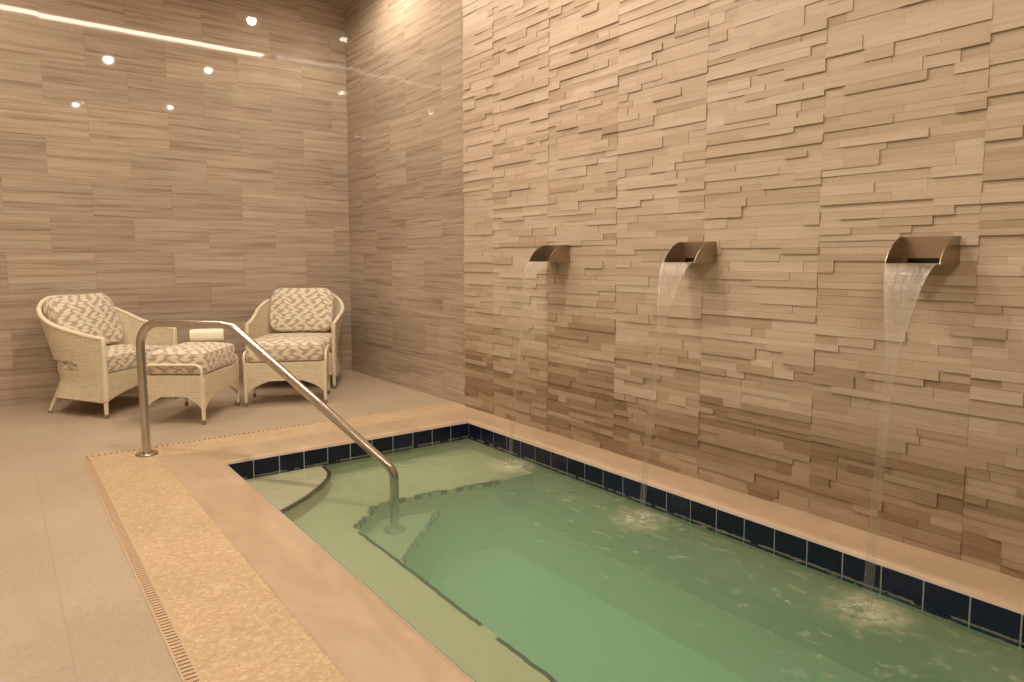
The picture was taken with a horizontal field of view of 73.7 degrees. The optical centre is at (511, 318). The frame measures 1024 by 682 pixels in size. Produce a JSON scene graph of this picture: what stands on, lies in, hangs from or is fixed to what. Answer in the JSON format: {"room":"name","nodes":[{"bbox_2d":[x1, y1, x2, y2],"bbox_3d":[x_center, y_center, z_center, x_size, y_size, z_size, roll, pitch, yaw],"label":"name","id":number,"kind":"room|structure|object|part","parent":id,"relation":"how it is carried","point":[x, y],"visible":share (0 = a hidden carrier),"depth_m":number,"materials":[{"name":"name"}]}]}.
{"room":"indoor spa pool","nodes":[
{"label":"indoor spa pool","id":0,"kind":"room"},
{"bbox_2d":[0,0,351,406],"bbox_3d":[-3.825,-1.211,5.457,5.500,4.000,0.120,-4,6,-37],"label":"wall","id":1,"kind":"structure","parent":0,"point":[162,159],"depth_m":5.98,"materials":[{"name":"stone"}]},
{"bbox_2d":[246,465,330,520],"bbox_3d":[-1.210,1.004,3.863,0.581,0.079,0.710,-4,6,-37],"label":"step","id":2,"kind":"structure","parent":0,"point":[284,489],"depth_m":3.90,"materials":[{"name":"paint"}]},
{"bbox_2d":[280,466,330,512],"bbox_3d":[-1.154,0.972,3.837,0.131,0.014,0.910,0,5,3],"label":"trim","id":3,"kind":"structure","parent":2,"relation":"attached to","point":[326,469],"depth_m":3.80,"materials":[{"name":"grey tile"}]},
{"bbox_2d":[0,370,1023,681],"bbox_3d":[-1.069,1.331,2.033,5.300,0.673,9.000,-4,6,-37],"label":"floor","id":4,"kind":"structure","parent":0,"point":[553,566],"depth_m":3.14,"materials":[{"name":"tile"}]},
{"bbox_2d":[36,293,177,418],"bbox_3d":[-3.238,0.257,5.406,0.754,0.895,0.824,1,5,12],"label":"wicker armchair","id":5,"kind":"object","parent":4,"relation":"on","point":[92,341],"visible":0.81,"depth_m":5.14,"materials":[{"name":"beige wicker"}]},
{"bbox_3d":[-3.469,0.618,5.199,0.103,0.176,0.039,0,5,-6],"label":"leg","id":6,"kind":"part","parent":5,"relation":"part of","materials":[{"name":"beige"}]},
{"bbox_2d":[43,293,121,344],"bbox_3d":[-3.373,0.018,5.414,0.156,0.430,0.590,-19,1,13],"label":"cushion","id":7,"kind":"object","parent":5,"relation":"on","point":[95,314],"depth_m":5.36,"materials":[{"name":"beige fabric"}]},
{"bbox_3d":[-2.974,0.571,4.997,0.038,0.271,0.038,1,5,12],"label":"leg","id":8,"kind":"part","parent":5,"relation":"part of","materials":[{"name":"beige wicker"}]},
{"bbox_2d":[57,344,168,372],"bbox_3d":[-3.172,0.302,5.396,0.565,0.149,0.686,1,5,12],"label":"seat cushion","id":9,"kind":"object","parent":5,"relation":"on","point":[121,358],"depth_m":5.18,"materials":[{"name":"beige fabric"}]},
{"bbox_3d":[-3.172,0.479,5.412,0.586,0.210,0.748,1,5,12],"label":"seat frame","id":10,"kind":"part","parent":5,"relation":"part of","materials":[{"name":"beige wicker"}]},
{"bbox_2d":[82,457,202,681],"bbox_3d":[-0.738,1.054,1.704,0.046,0.063,5.815,-4,6,-37],"label":"drain","id":11,"kind":"object","parent":4,"relation":"in","point":[184,664],"visible":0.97,"depth_m":2.42,"materials":[{"name":"brown plastic"}]},
{"bbox_2d":[146,342,239,424],"bbox_3d":[-2.380,0.456,5.106,0.440,0.541,0.643,0,5,0],"label":"footstool","id":12,"kind":"object","parent":4,"relation":"on","point":[195,371],"visible":0.95,"depth_m":4.81,"materials":[{"name":"beige wicker"}]},
{"bbox_3d":[-2.379,0.386,4.788,0.426,0.135,0.021,0,5,0],"label":"handle","id":13,"kind":"part","parent":12,"relation":"part of","materials":[{"name":"beige"}]},
{"bbox_2d":[146,342,234,374],"bbox_3d":[-2.380,0.285,5.091,0.424,0.199,0.590,0,5,0],"label":"cushion","id":14,"kind":"object","parent":12,"relation":"on","point":[212,358],"depth_m":4.83,"materials":[{"name":"beige fabric"}]},
{"bbox_3d":[-2.178,0.570,4.815,0.038,0.298,0.038,0,5,0],"label":"leg","id":15,"kind":"part","parent":12,"relation":"part of","materials":[{"name":"beige"}]},
{"bbox_2d":[190,328,223,340],"bbox_3d":[-2.372,0.128,5.313,0.235,0.088,0.125,-2,5,-20],"label":"rolled towel","id":16,"kind":"object","parent":12,"relation":"on","point":[195,334],"visible":0.94,"depth_m":5.26,"materials":[{"name":"beige fabric"}]},
{"bbox_3d":[-2.181,0.518,5.415,0.038,0.298,0.038,0,5,0],"label":"leg","id":17,"kind":"part","parent":12,"relation":"part of","materials":[{"name":"beige wicker"}]},
{"bbox_2d":[81,417,351,458],"bbox_3d":[-1.853,0.807,4.525,1.693,0.063,0.046,-4,6,-37],"label":"drain","id":18,"kind":"object","parent":4,"relation":"in","point":[347,417],"visible":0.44,"depth_m":4.44,"materials":[{"name":"brown metal"}]},
{"bbox_2d":[135,319,405,534],"bbox_3d":[-1.410,0.578,3.868,1.711,1.129,0.124,1,5,14],"label":"handrail","id":19,"kind":"object","parent":4,"relation":"on","point":[394,528],"visible":1,"depth_m":3.82,"materials":[{"name":"metal"}]},
{"bbox_2d":[242,337,329,406],"bbox_3d":[-1.847,0.419,5.646,0.643,0.521,0.440,-1,5,-12],"label":"footstool","id":20,"kind":"object","parent":4,"relation":"on","point":[307,359],"visible":0.9,"depth_m":5.45,"materials":[{"name":"beige wicker"}]},
{"bbox_3d":[-2.152,0.318,5.572,0.021,0.135,0.426,-1,5,-12],"label":"handle","id":21,"kind":"part","parent":20,"relation":"part of","materials":[{"name":"beige wicker"}]},
{"bbox_3d":[-2.100,0.520,5.394,0.038,0.298,0.038,-1,5,-12],"label":"leg","id":22,"kind":"part","parent":20,"relation":"part of","materials":[{"name":"beige wicker"}]},
{"bbox_2d":[246,337,325,361],"bbox_3d":[-1.847,0.248,5.631,0.590,0.179,0.424,-1,5,-12],"label":"cushion","id":23,"kind":"object","parent":20,"relation":"on","point":[284,349],"depth_m":5.46,"materials":[{"name":"beige fabric"}]},
{"bbox_3d":[-1.511,0.509,5.519,0.038,0.298,0.038,-1,5,-12],"label":"leg","id":24,"kind":"part","parent":20,"relation":"part of","materials":[{"name":"beige wicker"}]},
{"bbox_3d":[-1.543,0.306,5.701,0.021,0.135,0.426,-1,5,-12],"label":"handle","id":25,"kind":"part","parent":20,"relation":"part of","materials":[{"name":"beige wicker"}]},
{"bbox_3d":[-1.595,0.475,5.911,0.038,0.298,0.038,-1,5,-12],"label":"leg","id":26,"kind":"part","parent":20,"relation":"part of","materials":[{"name":"beige wicker"}]},
{"bbox_2d":[244,288,344,388],"bbox_3d":[-2.002,0.167,6.440,0.824,0.895,0.754,0,5,-5],"label":"wicker armchair","id":27,"kind":"object","parent":4,"relation":"on","point":[290,312],"visible":0.67,"depth_m":6.48,"materials":[{"name":"beige wicker"}]},
{"bbox_2d":[253,332,331,350],"bbox_3d":[-1.996,0.217,6.377,0.686,0.149,0.565,0,5,-5],"label":"seat cushion","id":28,"kind":"object","parent":27,"relation":"on","point":[327,336],"depth_m":6.28,"materials":[{"name":"beige fabric"}]},
{"bbox_2d":[270,288,334,332],"bbox_3d":[-2.014,-0.081,6.557,0.590,0.430,0.156,0,-15,-5],"label":"cushion","id":29,"kind":"object","parent":27,"relation":"on","point":[292,310],"depth_m":6.50,"materials":[{"name":"beige fabric"}]},
{"bbox_3d":[-1.996,0.394,6.393,0.748,0.210,0.586,0,5,-5],"label":"seat frame","id":30,"kind":"part","parent":27,"relation":"part of","materials":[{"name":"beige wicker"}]},
{"bbox_3d":[-1.603,0.470,6.150,0.038,0.271,0.038,0,5,-5],"label":"leg","id":31,"kind":"part","parent":27,"relation":"part of","materials":[{"name":"beige wicker"}]},
{"bbox_2d":[402,509,438,564],"bbox_3d":[-0.497,1.175,3.599,0.040,0.022,0.859,1,5,8],"label":"trim","id":32,"kind":"structure","parent":4,"relation":"attached to","point":[431,522],"depth_m":3.65,"materials":[{"name":"grey tile"}]},
{"bbox_2d":[353,479,500,528],"bbox_3d":[-0.512,1.044,3.945,0.224,0.022,1.066,5,7,44],"label":"trim","id":33,"kind":"structure","parent":4,"relation":"attached to","point":[489,483],"depth_m":4.01,"materials":[{"name":"grey tile"}]},
{"bbox_2d":[357,532,556,681],"bbox_3d":[0.321,1.216,1.984,0.024,0.022,3.656,-4,6,-36],"label":"trim","id":34,"kind":"structure","parent":4,"relation":"attached to","point":[547,675],"depth_m":2.69,"materials":[{"name":"grey tile"}]},
{"bbox_2d":[161,408,1023,681],"bbox_3d":[0.499,1.006,2.481,2.223,0.104,5.560,-4,6,-37],"label":"coping","id":35,"kind":"object","parent":4,"relation":"on","point":[366,640],"visible":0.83,"depth_m":2.80,"materials":[{"name":"stone"}]},
{"bbox_2d":[226,423,1023,681],"bbox_3d":[0.398,1.020,2.649,1.672,0.114,4.578,-4,6,-37],"label":"trim","id":36,"kind":"structure","parent":4,"relation":"attached to","point":[989,619],"depth_m":3.23,"materials":[{"name":"blue tile"}]},
{"bbox_2d":[505,466,882,617],"bbox_3d":[0.423,1.325,2.643,1.680,0.520,4.667,-4,6,-37],"label":"pool water","id":37,"kind":"object","parent":4,"relation":"in","point":[873,616],"visible":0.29,"depth_m":2.56,"materials":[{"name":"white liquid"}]},
{"bbox_2d":[345,0,1023,404],"bbox_3d":[1.090,-1.036,3.471,0.120,4.000,9.000,-4,6,-37],"label":"wall","id":38,"kind":"structure","parent":0,"point":[405,93],"depth_m":6.03,"materials":[{"name":"stone"}]},
{"bbox_2d":[462,0,1023,579],"bbox_3d":[1.679,-0.958,2.577,0.031,3.799,6.759,-4,6,-37],"label":"stone wall","id":39,"kind":"structure","parent":0,"point":[837,392],"depth_m":3.23,"materials":[{"name":"beige stone"}]},
{"bbox_2d":[529,245,569,261],"bbox_3d":[0.248,-0.414,4.372,0.202,0.108,0.194,-4,6,-37],"label":"spout","id":40,"kind":"object","parent":39,"relation":"attached to","point":[545,253],"visible":1,"depth_m":4.37,"materials":[{"name":"metal"}]},
{"bbox_3d":[0.190,-0.421,4.447,0.202,0.108,0.003,-4,6,-37],"label":"plate","id":41,"kind":"part","parent":40,"relation":"part of","materials":[{"name":"metal"}]},
{"bbox_3d":[0.306,-0.420,4.416,0.055,0.104,0.188,-4,6,-37],"label":"plate","id":42,"kind":"part","parent":40,"relation":"part of","materials":[{"name":"metal"}]},
{"bbox_3d":[0.306,-0.408,4.296,0.202,0.108,0.003,-4,6,-37],"label":"plate","id":43,"kind":"part","parent":40,"relation":"part of","materials":[{"name":"metal"}]},
{"bbox_2d":[664,241,716,262],"bbox_3d":[0.918,-0.337,3.492,0.202,0.108,0.194,-4,6,-37],"label":"spout","id":44,"kind":"object","parent":39,"relation":"attached to","point":[681,252],"visible":1,"depth_m":3.53,"materials":[{"name":"metal"}]},
{"bbox_3d":[0.860,-0.344,3.568,0.202,0.108,0.003,-4,6,-37],"label":"plate","id":45,"kind":"part","parent":44,"relation":"part of","materials":[{"name":"metal"}]},
{"bbox_3d":[0.976,-0.343,3.537,0.055,0.104,0.188,-4,6,-37],"label":"plate","id":46,"kind":"part","parent":44,"relation":"part of","materials":[{"name":"metal"}]},
{"bbox_3d":[0.975,-0.331,3.417,0.202,0.108,0.003,-4,6,-37],"label":"plate","id":47,"kind":"part","parent":44,"relation":"part of","materials":[{"name":"metal"}]},
{"bbox_2d":[885,236,961,264],"bbox_3d":[1.580,-0.261,2.623,0.202,0.108,0.194,-4,6,-37],"label":"spout","id":48,"kind":"object","parent":39,"relation":"attached to","point":[924,250],"visible":1,"depth_m":2.65,"materials":[{"name":"metal"}]},
{"bbox_3d":[1.522,-0.268,2.698,0.202,0.108,0.003,-4,6,-37],"label":"plate","id":49,"kind":"part","parent":48,"relation":"part of","materials":[{"name":"metal"}]},
{"bbox_2d":[885,263,938,264],"bbox_3d":[1.580,-0.209,2.627,0.201,0.004,0.188,-4,6,-37],"label":"spout","id":50,"kind":"object","parent":48,"relation":"on","point":[885,263],"depth_m":2.55,"materials":[{"name":"metal"}]},
{"bbox_3d":[1.639,-0.267,2.667,0.055,0.104,0.188,-4,6,-37],"label":"plate","id":51,"kind":"part","parent":48,"relation":"part of","materials":[{"name":"metal"}]},
{"bbox_3d":[1.638,-0.254,2.547,0.202,0.108,0.003,-4,6,-37],"label":"plate","id":52,"kind":"part","parent":48,"relation":"part of","materials":[{"name":"metal"}]}
]}

